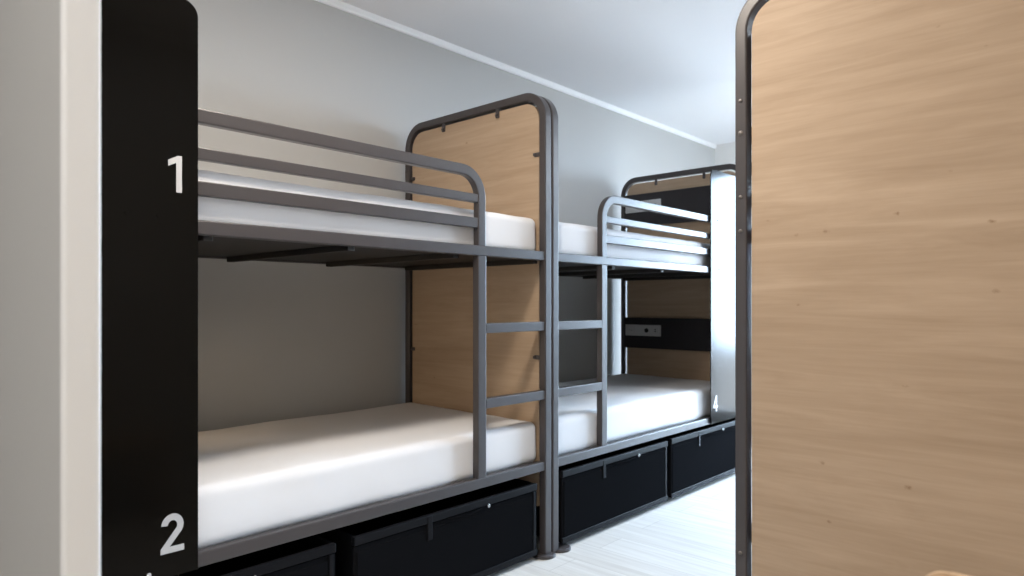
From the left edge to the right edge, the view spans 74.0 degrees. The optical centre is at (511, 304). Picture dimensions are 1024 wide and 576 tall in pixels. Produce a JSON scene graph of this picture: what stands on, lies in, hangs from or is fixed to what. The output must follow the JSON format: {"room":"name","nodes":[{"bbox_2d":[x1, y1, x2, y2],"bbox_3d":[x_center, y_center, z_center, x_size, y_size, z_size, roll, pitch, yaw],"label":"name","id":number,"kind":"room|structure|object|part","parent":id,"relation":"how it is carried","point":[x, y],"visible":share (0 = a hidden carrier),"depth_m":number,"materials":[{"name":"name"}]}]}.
{"room":"dormitory","nodes":[
{"label":"dormitory","id":0,"kind":"room"},
{"bbox_2d":[0,0,59,575],"bbox_3d":[-1.343,-0.212,1.626,1.942,2.735,0.028,0,0,43],"label":"wall","id":1,"kind":"structure","parent":0,"point":[29,29],"depth_m":1.08,"materials":[{"name":"grey paint"}]},
{"bbox_2d":[60,0,100,575],"bbox_3d":[-0.616,-0.212,0.969,0.018,2.735,0.049,0,0,43],"label":"trim","id":2,"kind":"structure","parent":1,"relation":"attached to","point":[80,20],"depth_m":0.96,"materials":[{"name":"white paint"}]},
{"bbox_2d":[187,0,714,431],"bbox_3d":[-0.973,-0.212,3.539,0.100,2.735,8.900,0,0,43],"label":"wall","id":3,"kind":"structure","parent":0,"point":[277,340],"depth_m":3.54,"materials":[{"name":"grey paint"}]},
{"bbox_2d":[315,0,715,148],"bbox_3d":[-0.930,-1.561,3.499,0.018,0.038,8.700,0,0,43],"label":"trim","id":4,"kind":"structure","parent":3,"relation":"attached to","point":[337,4],"depth_m":4.36,"materials":[{"name":"white paint"}]},
{"bbox_2d":[339,0,751,144],"bbox_3d":[0.246,-1.630,2.421,3.410,0.100,8.900,0,0,43],"label":"ceiling","id":5,"kind":"structure","parent":0,"point":[671,63],"depth_m":4.09,"materials":[{"name":"white paint"}]},
{"bbox_2d":[488,426,751,575],"bbox_3d":[0.246,1.205,2.421,3.410,0.100,8.900,0,0,43],"label":"floor","id":6,"kind":"structure","parent":0,"point":[691,533],"depth_m":3.27,"materials":[{"name":"laminate"}]},
{"bbox_2d":[175,535,335,575],"bbox_3d":[-1.173,0.980,2.202,0.761,0.350,0.919,0,0,43],"label":"storage box","id":7,"kind":"object","parent":6,"relation":"on","point":[313,555],"visible":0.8,"depth_m":2.28,"materials":[{"name":"black plastic"}]},
{"bbox_3d":[-0.912,0.982,1.963,0.017,0.286,0.919,0,0,43],"label":"panel","id":8,"kind":"part","parent":7,"relation":"part of","materials":[{"name":"black plastic"}]},
{"bbox_2d":[101,0,555,575],"bbox_3d":[-0.911,0.079,2.701,1.088,2.152,2.134,0,0,43],"label":"bunk bed","id":9,"kind":"object","parent":6,"relation":"on","point":[478,315],"visible":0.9,"depth_m":2.03,"materials":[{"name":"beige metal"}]},
{"bbox_3d":[-1.076,-0.054,1.760,0.006,1.622,0.514,0,0,43],"label":"privacy panel","id":10,"kind":"part","parent":9,"relation":"part of","materials":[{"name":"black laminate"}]},
{"bbox_3d":[-1.271,-0.225,3.030,0.034,0.042,2.036,0,0,43],"label":"rail","id":11,"kind":"part","parent":9,"relation":"part of","materials":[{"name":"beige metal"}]},
{"bbox_3d":[-0.680,-0.408,2.230,0.032,0.324,1.655,0,0,43],"label":"guard rail","id":12,"kind":"part","parent":9,"relation":"part of","materials":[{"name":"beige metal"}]},
{"bbox_2d":[198,402,535,549],"bbox_3d":[-0.897,0.633,2.711,0.939,0.205,2.019,0,0,43],"label":"mattress","id":13,"kind":"object","parent":9,"relation":"on","point":[254,479],"visible":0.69,"depth_m":2.53,"materials":[{"name":"white fabric"}]},
{"bbox_2d":[198,169,535,249],"bbox_3d":[-0.899,-0.319,2.712,0.938,0.183,2.020,0,0,43],"label":"mattress","id":14,"kind":"object","parent":9,"relation":"on","point":[501,230],"visible":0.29,"depth_m":2.39,"materials":[{"name":"white fabric"}]},
{"bbox_3d":[-0.551,-0.225,2.371,0.034,0.042,2.036,0,0,43],"label":"rail","id":15,"kind":"part","parent":9,"relation":"part of","materials":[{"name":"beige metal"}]},
{"bbox_3d":[-0.551,0.738,2.371,0.034,0.042,2.036,0,0,43],"label":"rail","id":16,"kind":"part","parent":9,"relation":"part of","materials":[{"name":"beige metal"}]},
{"bbox_3d":[-0.208,-0.006,3.467,0.920,1.882,0.018,0,0,43],"label":"panel","id":17,"kind":"part","parent":9,"relation":"part of","materials":[{"name":"brown wood"}]},
{"bbox_3d":[-0.208,0.075,3.467,1.020,2.144,0.044,0,0,43],"label":"frame","id":18,"kind":"part","parent":9,"relation":"part of","materials":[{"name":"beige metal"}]},
{"bbox_3d":[-0.135,0.257,2.825,0.034,0.921,0.048,0,0,43],"label":"ladder post","id":19,"kind":"part","parent":9,"relation":"part of","materials":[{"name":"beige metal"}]},
{"bbox_3d":[0.139,1.149,3.123,0.112,0.013,0.091,0,0,43],"label":"foot plate","id":20,"kind":"part","parent":9,"relation":"part of","materials":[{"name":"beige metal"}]},
{"bbox_2d":[316,479,536,575],"bbox_3d":[-0.483,0.980,2.953,0.761,0.350,0.976,0,0,43],"label":"storage box","id":21,"kind":"object","parent":6,"relation":"on","point":[488,530],"visible":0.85,"depth_m":2.74,"materials":[{"name":"black plastic"}]},
{"bbox_3d":[-0.183,0.841,2.731,0.018,0.011,0.201,0,0,43],"label":"handle","id":22,"kind":"part","parent":21,"relation":"part of","materials":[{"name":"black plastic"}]},
{"bbox_2d":[426,96,751,552],"bbox_3d":[0.543,0.079,4.285,1.088,2.152,2.157,0,0,43],"label":"bunk bed","id":23,"kind":"object","parent":6,"relation":"on","point":[678,320],"visible":0.47,"depth_m":4.44,"materials":[{"name":"beige metal"}]},
{"bbox_3d":[-0.171,0.075,3.507,1.020,2.144,0.044,0,0,43],"label":"frame","id":24,"kind":"part","parent":23,"relation":"part of","materials":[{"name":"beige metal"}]},
{"bbox_3d":[0.223,1.149,3.215,0.112,0.013,0.112,0,0,43],"label":"foot plate","id":25,"kind":"part","parent":23,"relation":"part of","materials":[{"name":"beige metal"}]},
{"bbox_3d":[0.182,-0.225,4.613,0.034,0.042,2.064,0,0,43],"label":"rail","id":26,"kind":"part","parent":23,"relation":"part of","materials":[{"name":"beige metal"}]},
{"bbox_3d":[0.460,0.257,3.473,0.034,0.921,0.048,0,0,43],"label":"ladder post","id":27,"kind":"part","parent":23,"relation":"part of","materials":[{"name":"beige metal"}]},
{"bbox_2d":[558,374,709,455],"bbox_3d":[0.532,0.633,4.269,0.938,0.205,2.049,0,0,43],"label":"mattress","id":28,"kind":"object","parent":23,"relation":"on","point":[636,404],"visible":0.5,"depth_m":3.90,"materials":[{"name":"white fabric"}]},
{"bbox_2d":[558,222,709,265],"bbox_3d":[0.530,-0.319,4.269,0.938,0.183,2.049,0,0,43],"label":"mattress","id":29,"kind":"object","parent":23,"relation":"on","point":[572,238],"visible":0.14,"depth_m":3.66,"materials":[{"name":"white fabric"}]},
{"bbox_3d":[0.901,-0.225,3.953,0.034,0.042,2.064,0,0,43],"label":"rail","id":30,"kind":"part","parent":23,"relation":"part of","materials":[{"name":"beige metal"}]},
{"bbox_3d":[0.901,0.738,3.953,0.034,0.042,2.064,0,0,43],"label":"rail","id":31,"kind":"part","parent":23,"relation":"part of","materials":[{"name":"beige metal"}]},
{"bbox_3d":[1.005,0.195,5.219,0.312,0.085,0.014,0,0,43],"label":"socket plate","id":32,"kind":"part","parent":23,"relation":"part of","materials":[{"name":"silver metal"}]},
{"bbox_3d":[1.005,-0.759,5.219,0.312,0.085,0.014,0,0,43],"label":"socket plate","id":33,"kind":"part","parent":23,"relation":"part of","materials":[{"name":"silver metal"}]},
{"bbox_3d":[1.022,-0.408,4.086,0.032,0.324,1.705,0,0,43],"label":"guard rail","id":34,"kind":"part","parent":23,"relation":"part of","materials":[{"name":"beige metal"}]},
{"bbox_3d":[1.232,0.216,5.037,0.932,0.234,0.025,0,0,43],"label":"headboard","id":35,"kind":"part","parent":23,"relation":"part of","materials":[{"name":"black"}]},
{"bbox_3d":[1.232,-0.734,5.037,0.932,0.247,0.025,0,0,43],"label":"headboard","id":36,"kind":"part","parent":23,"relation":"part of","materials":[{"name":"black"}]},
{"bbox_3d":[1.254,0.075,5.060,1.020,2.144,0.044,0,0,43],"label":"frame","id":37,"kind":"part","parent":23,"relation":"part of","materials":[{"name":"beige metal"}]},
{"bbox_3d":[1.254,-0.006,5.060,0.920,1.882,0.018,0,0,43],"label":"panel","id":38,"kind":"part","parent":23,"relation":"part of","materials":[{"name":"brown wood"}]},
{"bbox_3d":[1.454,-0.054,4.517,0.006,1.622,0.574,0,0,43],"label":"privacy panel","id":39,"kind":"part","parent":23,"relation":"part of","materials":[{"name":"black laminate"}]},
{"bbox_2d":[536,439,667,543],"bbox_3d":[0.301,0.970,3.808,0.761,0.370,0.980,0,0,43],"label":"storage box","id":40,"kind":"object","parent":6,"relation":"on","point":[600,491],"visible":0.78,"depth_m":3.51,"materials":[{"name":"black plastic"}]},
{"bbox_3d":[0.602,0.821,3.587,0.018,0.011,0.201,0,0,43],"label":"handle","id":41,"kind":"part","parent":40,"relation":"part of","materials":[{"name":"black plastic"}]},
{"bbox_2d":[658,418,734,498],"bbox_3d":[0.993,0.968,4.562,0.761,0.374,0.978,0,0,43],"label":"storage box","id":42,"kind":"object","parent":6,"relation":"on","point":[700,456],"visible":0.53,"depth_m":4.24,"materials":[{"name":"black plastic"}]},
{"bbox_2d":[735,0,1023,575],"bbox_3d":[1.802,0.079,2.597,1.088,2.152,2.134,0,0,43],"label":"bunk bed","id":43,"kind":"object","parent":6,"relation":"on","point":[886,137],"visible":1,"depth_m":1.88,"materials":[{"name":"beige wood"}]},
{"bbox_3d":[1.099,0.075,1.831,1.020,2.144,0.044,0,0,43],"label":"frame","id":44,"kind":"part","parent":43,"relation":"part of","materials":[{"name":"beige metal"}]},
{"bbox_2d":[927,571,967,575],"bbox_3d":[0.771,0.754,0.942,0.330,0.805,0.449,0,0,43],"label":"wooden chair","id":45,"kind":"object","parent":6,"relation":"on","point":[937,573],"visible":1,"depth_m":0.90,"materials":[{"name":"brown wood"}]},
{"bbox_2d":[715,142,751,425],"bbox_3d":[3.255,-0.212,5.699,3.210,2.735,0.200,0,0,43],"label":"wall","id":46,"kind":"structure","parent":0,"point":[724,153],"depth_m":6.60,"materials":[{"name":"white paint"}]}
]}

